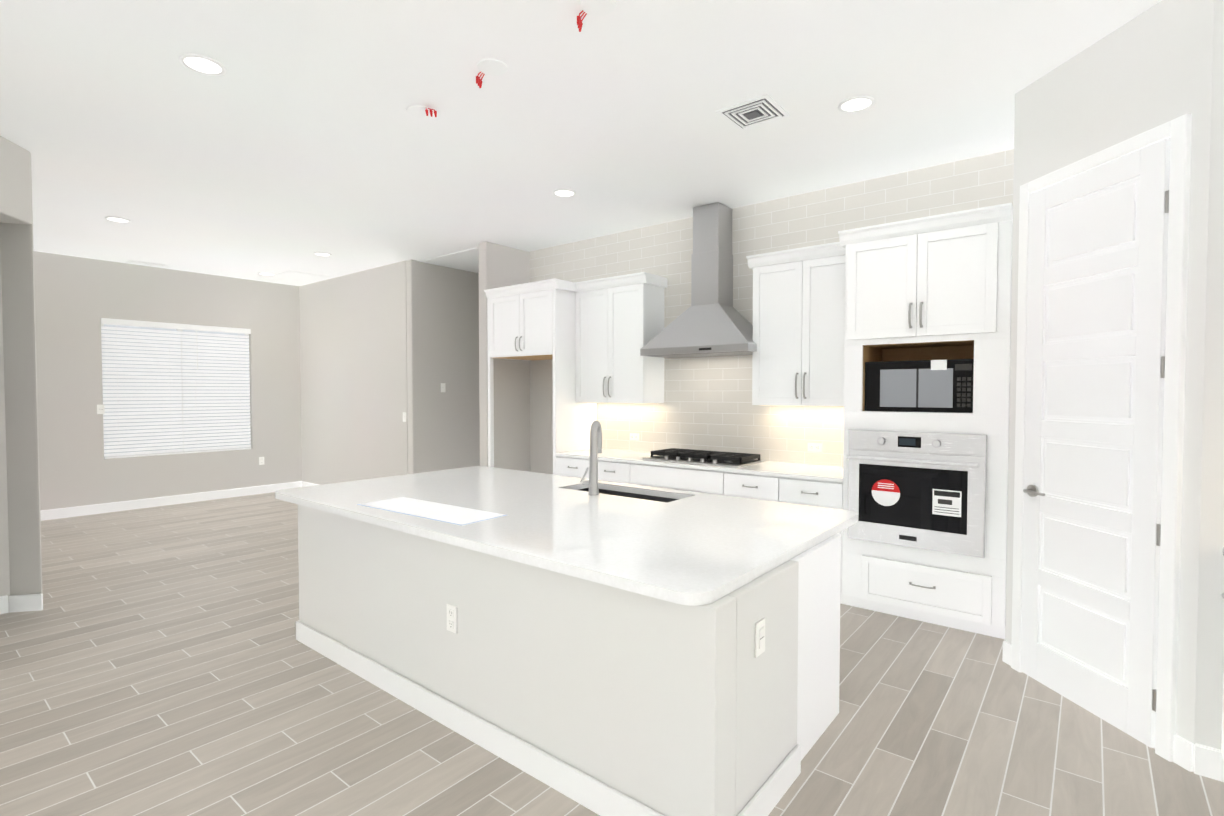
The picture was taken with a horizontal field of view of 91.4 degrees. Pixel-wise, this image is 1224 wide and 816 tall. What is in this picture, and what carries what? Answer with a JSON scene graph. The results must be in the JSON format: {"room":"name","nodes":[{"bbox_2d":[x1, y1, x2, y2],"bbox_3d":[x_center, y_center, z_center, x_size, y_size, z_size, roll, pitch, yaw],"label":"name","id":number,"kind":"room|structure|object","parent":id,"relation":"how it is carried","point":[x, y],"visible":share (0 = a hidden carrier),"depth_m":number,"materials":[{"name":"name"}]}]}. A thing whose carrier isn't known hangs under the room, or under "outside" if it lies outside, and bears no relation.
{"room":"kitchen","nodes":[
{"label":"kitchen","id":0,"kind":"room"},
{"bbox_2d":[0,136,31,223],"bbox_3d":[-3.929,-1.486,3.535,0.190,0.495,1.090,0,2,-13],"label":"wall","id":1,"kind":"structure","parent":0,"point":[15,188],"depth_m":3.94,"materials":[{"name":"beige paint"}]},
{"bbox_2d":[0,171,42,604],"bbox_3d":[-6.940,-0.159,3.680,4.074,3.155,4.420,1,2,39],"label":"wall block","id":2,"kind":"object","parent":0,"point":[20,550],"visible":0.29,"depth_m":4.10,"materials":[{"name":"beige paint"}]},
{"bbox_2d":[9,594,42,612],"bbox_3d":[-4.054,1.349,4.135,0.190,0.115,0.016,0,2,-14],"label":"baseboard","id":3,"kind":"structure","parent":2,"relation":"attached to","point":[25,603],"depth_m":4.13,"materials":[{"name":"white wood"}]},
{"bbox_2d":[34,251,301,510],"bbox_3d":[-6.027,-0.276,7.972,0.120,3.155,3.820,1,2,39],"label":"wall","id":4,"kind":"structure","parent":0,"point":[77,299],"depth_m":7.76,"materials":[{"name":"beige paint"}]},
{"bbox_2d":[97,405,104,413],"bbox_3d":[-6.370,0.016,7.447,0.010,0.118,0.072,1,2,39],"label":"light switch","id":5,"kind":"object","parent":4,"relation":"attached to","point":[100,409],"visible":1,"depth_m":7.45,"materials":[{"name":"white plastic"}]},
{"bbox_2d":[40,481,300,520],"bbox_3d":[-5.949,1.241,8.002,0.016,0.121,3.500,1,2,39],"label":"baseboard","id":6,"kind":"structure","parent":4,"relation":"attached to","point":[50,514],"depth_m":7.92,"materials":[{"name":"white wood"}]},
{"bbox_2d":[101,318,250,458],"bbox_3d":[-5.871,-0.258,8.156,0.130,1.770,1.700,1,2,39],"label":"window blinds","id":7,"kind":"object","parent":4,"relation":"attached to","point":[171,388],"visible":0.9,"depth_m":8.06,"materials":[{"name":"white plastic"}]},
{"bbox_2d":[259,457,263,464],"bbox_3d":[-5.218,0.787,8.904,0.009,0.118,0.072,1,2,39],"label":"outlet","id":8,"kind":"object","parent":4,"relation":"attached to","point":[261,460],"visible":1,"depth_m":8.90,"materials":[{"name":"white plastic"}]},
{"bbox_2d":[299,260,407,484],"bbox_3d":[-3.726,-0.290,8.497,3.050,3.155,0.120,1,2,39],"label":"wall","id":9,"kind":"structure","parent":0,"point":[353,351],"depth_m":8.29,"materials":[{"name":"beige paint"}]},
{"bbox_2d":[301,481,318,486],"bbox_3d":[-3.657,1.230,8.396,3.036,0.121,0.016,1,2,39],"label":"baseboard","id":10,"kind":"structure","parent":9,"relation":"attached to","point":[303,484],"depth_m":9.24,"materials":[{"name":"white wood"}]},
{"bbox_2d":[403,412,405,421],"bbox_3d":[-2.617,0.114,7.532,0.072,0.118,0.010,1,2,39],"label":"light switch","id":11,"kind":"object","parent":9,"relation":"attached to","point":[404,416],"visible":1,"depth_m":7.52,"materials":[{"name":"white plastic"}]},
{"bbox_2d":[406,260,479,473],"bbox_3d":[-1.645,-0.292,8.557,0.120,3.155,2.820,1,2,39],"label":"wall","id":12,"kind":"structure","parent":0,"point":[443,339],"depth_m":7.76,"materials":[{"name":"beige paint"}]},
{"bbox_2d":[441,383,445,391],"bbox_3d":[-2.195,-0.263,7.768,0.010,0.118,0.072,1,2,39],"label":"light switch","id":13,"kind":"object","parent":12,"relation":"attached to","point":[443,389],"visible":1,"depth_m":7.77,"materials":[{"name":"white plastic"}]},
{"bbox_2d":[479,241,530,471],"bbox_3d":[-0.538,-0.268,7.668,0.140,3.155,2.820,1,2,39],"label":"wall","id":14,"kind":"structure","parent":0,"point":[501,266],"depth_m":6.72,"materials":[{"name":"beige paint"}]},
{"bbox_2d":[484,278,571,361],"bbox_3d":[-0.773,-0.911,6.453,0.988,0.732,0.638,1,2,39],"label":"upper cabinet","id":15,"kind":"object","parent":14,"relation":"attached to","point":[532,321],"depth_m":6.10,"materials":[{"name":"white wood"}]},
{"bbox_2d":[0,0,1161,285],"bbox_3d":[-2.324,-1.770,3.981,11.400,0.072,11.100,1,2,39],"label":"ceiling","id":16,"kind":"structure","parent":0,"point":[296,136],"depth_m":3.50,"materials":[{"name":"paint"}]},
{"bbox_2d":[105,216,130,222],"bbox_3d":[-4.693,-1.787,5.679,0.196,0.008,0.196,1,2,39],"label":"recessed light","id":17,"kind":"object","parent":16,"relation":"in","point":[118,219],"visible":0.96,"depth_m":5.67,"materials":[{"name":"white plastic"}]},
{"bbox_2d":[127,260,166,266],"bbox_3d":[-5.921,-1.838,7.614,0.160,0.012,0.380,1,2,39],"label":"ceiling vent","id":18,"kind":"object","parent":16,"relation":"in","point":[146,263],"visible":0.98,"depth_m":7.58,"materials":[{"name":"white"}]},
{"bbox_2d":[179,53,225,75],"bbox_3d":[-2.045,-1.714,2.989,0.196,0.008,0.196,1,2,39],"label":"recessed light","id":19,"kind":"object","parent":16,"relation":"in","point":[202,64],"visible":1,"depth_m":2.98,"materials":[{"name":"white plastic"}]},
{"bbox_2d":[258,273,273,275],"bbox_3d":[-4.802,-1.859,8.305,0.196,0.008,0.196,1,2,39],"label":"recessed light","id":20,"kind":"object","parent":16,"relation":"in","point":[268,274],"visible":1,"depth_m":8.32,"materials":[{"name":"white"}]},
{"bbox_2d":[274,271,329,281],"bbox_3d":[-4.392,-1.863,8.463,0.560,0.007,0.560,1,2,39],"label":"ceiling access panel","id":21,"kind":"object","parent":16,"relation":"attached to","point":[301,276],"visible":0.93,"depth_m":8.45,"materials":[{"name":"white"}]},
{"bbox_2d":[314,252,331,255],"bbox_3d":[-3.441,-1.826,7.110,0.196,0.008,0.196,1,2,39],"label":"recessed light","id":22,"kind":"object","parent":16,"relation":"in","point":[321,254],"visible":0.96,"depth_m":7.12,"materials":[{"name":"white plastic"}]},
{"bbox_2d":[406,105,436,117],"bbox_3d":[-1.099,-1.701,3.474,0.204,0.060,0.156,1,2,39],"label":"cover","id":23,"kind":"object","parent":16,"relation":"attached to","point":[419,111],"visible":1,"depth_m":3.45,"materials":[{"name":"white plastic"}]},
{"bbox_2d":[476,58,507,87],"bbox_3d":[-0.622,-1.689,3.026,0.204,0.060,0.156,1,2,39],"label":"cover","id":24,"kind":"object","parent":16,"relation":"attached to","point":[491,66],"visible":1,"depth_m":3.01,"materials":[{"name":"white plastic"}]},
{"bbox_2d":[553,189,575,196],"bbox_3d":[-0.392,-1.767,4.918,0.196,0.008,0.196,1,2,39],"label":"recessed light","id":25,"kind":"object","parent":16,"relation":"in","point":[564,193],"visible":1,"depth_m":4.91,"materials":[{"name":"white plastic"}]},
{"bbox_2d":[577,0,615,31],"bbox_3d":[-0.077,-1.675,2.538,0.204,0.060,0.156,1,2,39],"label":"cover","id":26,"kind":"object","parent":16,"relation":"attached to","point":[598,7],"visible":0.98,"depth_m":2.54,"materials":[{"name":"white plastic"}]},
{"bbox_2d":[716,94,789,130],"bbox_3d":[0.829,-1.726,3.508,0.320,0.012,0.320,1,2,39],"label":"ceiling vent","id":27,"kind":"object","parent":16,"relation":"in","point":[756,111],"visible":1,"depth_m":3.49,"materials":[{"name":"white metal"}]},
{"bbox_2d":[838,95,874,112],"bbox_3d":[1.389,-1.725,3.399,0.196,0.008,0.196,1,2,39],"label":"recessed light","id":28,"kind":"object","parent":16,"relation":"in","point":[854,104],"visible":1,"depth_m":3.39,"materials":[{"name":"white plastic"}]},
{"bbox_2d":[0,492,1223,815],"bbox_3d":[-2.324,1.438,4.068,11.400,0.060,11.100,1,2,39],"label":"floor","id":29,"kind":"structure","parent":0,"point":[160,660],"depth_m":2.75,"materials":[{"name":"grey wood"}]},
{"bbox_2d":[0,595,8,613],"bbox_3d":[-5.432,1.390,2.504,0.030,0.121,4.110,1,2,39],"label":"baseboard","id":30,"kind":"structure","parent":29,"relation":"on","point":[4,607],"depth_m":4.09,"materials":[{"name":"white wood"}]},
{"bbox_2d":[295,505,857,815],"bbox_3d":[-0.289,1.003,3.387,2.902,0.847,1.657,1,2,39],"label":"kitchen island","id":31,"kind":"object","parent":29,"relation":"on","point":[668,652],"depth_m":2.31,"materials":[{"name":"paint"}]},
{"bbox_2d":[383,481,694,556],"bbox_3d":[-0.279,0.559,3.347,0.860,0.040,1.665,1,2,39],"label":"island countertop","id":32,"kind":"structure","parent":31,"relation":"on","point":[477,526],"depth_m":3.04,"materials":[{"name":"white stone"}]},
{"bbox_2d":[579,421,602,496],"bbox_3d":[-0.102,0.304,3.727,0.128,0.450,0.203,1,2,39],"label":"faucet","id":33,"kind":"object","parent":32,"relation":"on","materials":[{"name":"silver metal"}]},
{"bbox_2d":[579,485,678,500],"bbox_3d":[0.080,0.679,3.797,0.868,0.247,0.328,1,2,39],"label":"sink","id":34,"kind":"object","parent":32,"relation":"in","point":[622,492],"depth_m":3.93,"materials":[{"name":"silver metal"}]},
{"bbox_2d":[495,493,857,608],"bbox_3d":[0.425,0.575,2.783,0.945,0.040,1.665,1,2,39],"label":"island countertop","id":35,"kind":"structure","parent":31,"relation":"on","point":[688,551],"depth_m":2.47,"materials":[{"name":"white stone"}]},
{"bbox_2d":[552,454,631,483],"bbox_3d":[0.002,0.916,5.880,0.920,0.885,0.638,1,2,39],"label":"base cabinet","id":36,"kind":"object","parent":29,"relation":"on","point":[610,470],"depth_m":5.58,"materials":[{"name":"white wood"}]},
{"bbox_2d":[632,462,731,495],"bbox_3d":[0.723,0.932,5.301,1.052,0.885,0.638,1,2,39],"label":"base cabinet","id":37,"kind":"object","parent":29,"relation":"on","point":[687,478],"depth_m":4.98,"materials":[{"name":"white wood"}]},
{"bbox_2d":[732,470,871,605],"bbox_3d":[1.448,0.948,4.719,0.930,0.885,0.638,1,2,39],"label":"base cabinet","id":38,"kind":"object","parent":29,"relation":"on","point":[856,556],"depth_m":4.26,"materials":[{"name":"white wood"}]},
{"bbox_2d":[560,450,843,481],"bbox_3d":[0.725,0.475,5.283,2.780,0.030,0.643,1,2,39],"label":"countertop","id":39,"kind":"structure","parent":38,"relation":"on","point":[753,467],"depth_m":4.96,"materials":[{"name":"white stone"}]},
{"bbox_2d":[642,448,763,466],"bbox_3d":[0.791,0.427,5.253,0.940,0.066,0.490,1,2,39],"label":"cooktop","id":40,"kind":"object","parent":39,"relation":"in","point":[701,457],"depth_m":5.12,"materials":[{"name":"black metal"}]},
{"bbox_2d":[844,426,999,557],"bbox_3d":[2.115,0.525,4.081,0.805,0.706,0.583,1,2,39],"label":"wall oven","id":41,"kind":"object","parent":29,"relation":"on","point":[918,489],"depth_m":3.81,"materials":[{"name":"grey metal"}]},
{"bbox_2d":[572,272,667,405],"bbox_3d":[0.069,-0.659,5.969,0.860,1.210,0.348,1,2,39],"label":"upper cabinet","id":42,"kind":"object","parent":0,"relation":"attached to","point":[607,366],"depth_m":5.80,"materials":[{"name":"white wood"}]},
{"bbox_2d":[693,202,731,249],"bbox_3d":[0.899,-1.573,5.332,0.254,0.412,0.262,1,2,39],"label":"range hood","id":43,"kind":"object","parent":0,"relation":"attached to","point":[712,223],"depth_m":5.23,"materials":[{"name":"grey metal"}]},
{"bbox_2d":[748,238,875,409],"bbox_3d":[1.578,-0.626,4.758,0.830,1.210,0.348,1,2,39],"label":"upper cabinet","id":44,"kind":"object","parent":0,"relation":"attached to","point":[816,305],"depth_m":4.57,"materials":[{"name":"white wood"}]},
{"bbox_2d":[860,358,987,413],"bbox_3d":[2.117,-0.147,4.065,0.647,0.335,0.416,1,2,39],"label":"microwave","id":45,"kind":"object","parent":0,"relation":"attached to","point":[887,385],"depth_m":3.88,"materials":[{"name":"black metal"}]},
{"bbox_2d":[1005,0,1213,767],"bbox_3d":[2.329,-0.137,2.844,0.120,3.155,0.990,0,2,-6],"label":"wall","id":46,"kind":"structure","parent":0,"point":[1148,69],"depth_m":2.52,"materials":[{"name":"paint"}]},
{"bbox_2d":[1002,641,1010,665],"bbox_3d":[2.212,1.371,3.327,0.016,0.115,0.085,0,2,-6],"label":"baseboard","id":47,"kind":"structure","parent":46,"relation":"attached to","point":[1006,656],"depth_m":3.34,"materials":[{"name":"white wood"}]},
{"bbox_2d":[1020,139,1170,747],"bbox_3d":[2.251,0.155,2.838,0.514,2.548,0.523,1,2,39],"label":"pantry door","id":48,"kind":"structure","parent":46,"relation":"in","point":[1096,312],"depth_m":2.77,"materials":[{"name":"white wood"}]},
{"bbox_2d":[1011,114,1191,761],"bbox_3d":[2.253,0.128,2.836,0.026,2.626,0.846,0,2,-6],"label":"door frame","id":49,"kind":"structure","parent":46,"relation":"attached to","point":[1178,130],"depth_m":2.45,"materials":[{"name":"white wood"}]},
{"bbox_2d":[1173,734,1193,771],"bbox_3d":[2.311,1.395,2.428,0.016,0.115,0.085,0,2,-6],"label":"baseboard","id":50,"kind":"structure","parent":46,"relation":"attached to","point":[1183,749],"depth_m":2.41,"materials":[{"name":"white wood"}]},
{"bbox_2d":[1193,0,1223,771],"bbox_3d":[2.698,-0.117,2.121,0.865,3.155,0.120,1,2,39],"label":"wall","id":51,"kind":"structure","parent":0,"point":[1209,676],"depth_m":2.33,"materials":[{"name":"paint"}]},
{"bbox_3d":[0.985,-0.210,5.548,4.890,3.155,0.120,1,2,39],"label":"wall","id":52,"kind":"structure","parent":0,"visible":0},
{"bbox_2d":[530,149,1013,466],"bbox_3d":[0.908,-0.667,5.516,4.795,2.240,0.006,1,2,39],"label":"wall tile","id":53,"kind":"structure","parent":52,"relation":"attached to","point":[706,405],"depth_m":5.30,"materials":[{"name":"beige tile"}]},
{"bbox_2d":[630,433,638,440],"bbox_3d":[0.227,0.293,6.080,0.118,0.072,0.009,1,2,39],"label":"outlet","id":54,"kind":"object","parent":53,"relation":"attached to","point":[634,436],"visible":1,"depth_m":6.08,"materials":[{"name":"white plastic"}]},
{"bbox_2d":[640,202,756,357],"bbox_3d":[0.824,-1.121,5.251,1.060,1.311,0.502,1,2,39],"label":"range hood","id":55,"kind":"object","parent":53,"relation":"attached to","point":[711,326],"depth_m":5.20,"materials":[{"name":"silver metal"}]},
{"bbox_2d":[808,443,821,451],"bbox_3d":[1.669,0.325,4.921,0.118,0.072,0.009,1,2,39],"label":"outlet","id":56,"kind":"object","parent":53,"relation":"attached to","point":[814,447],"visible":1,"depth_m":4.92,"materials":[{"name":"white plastic"}]}
]}

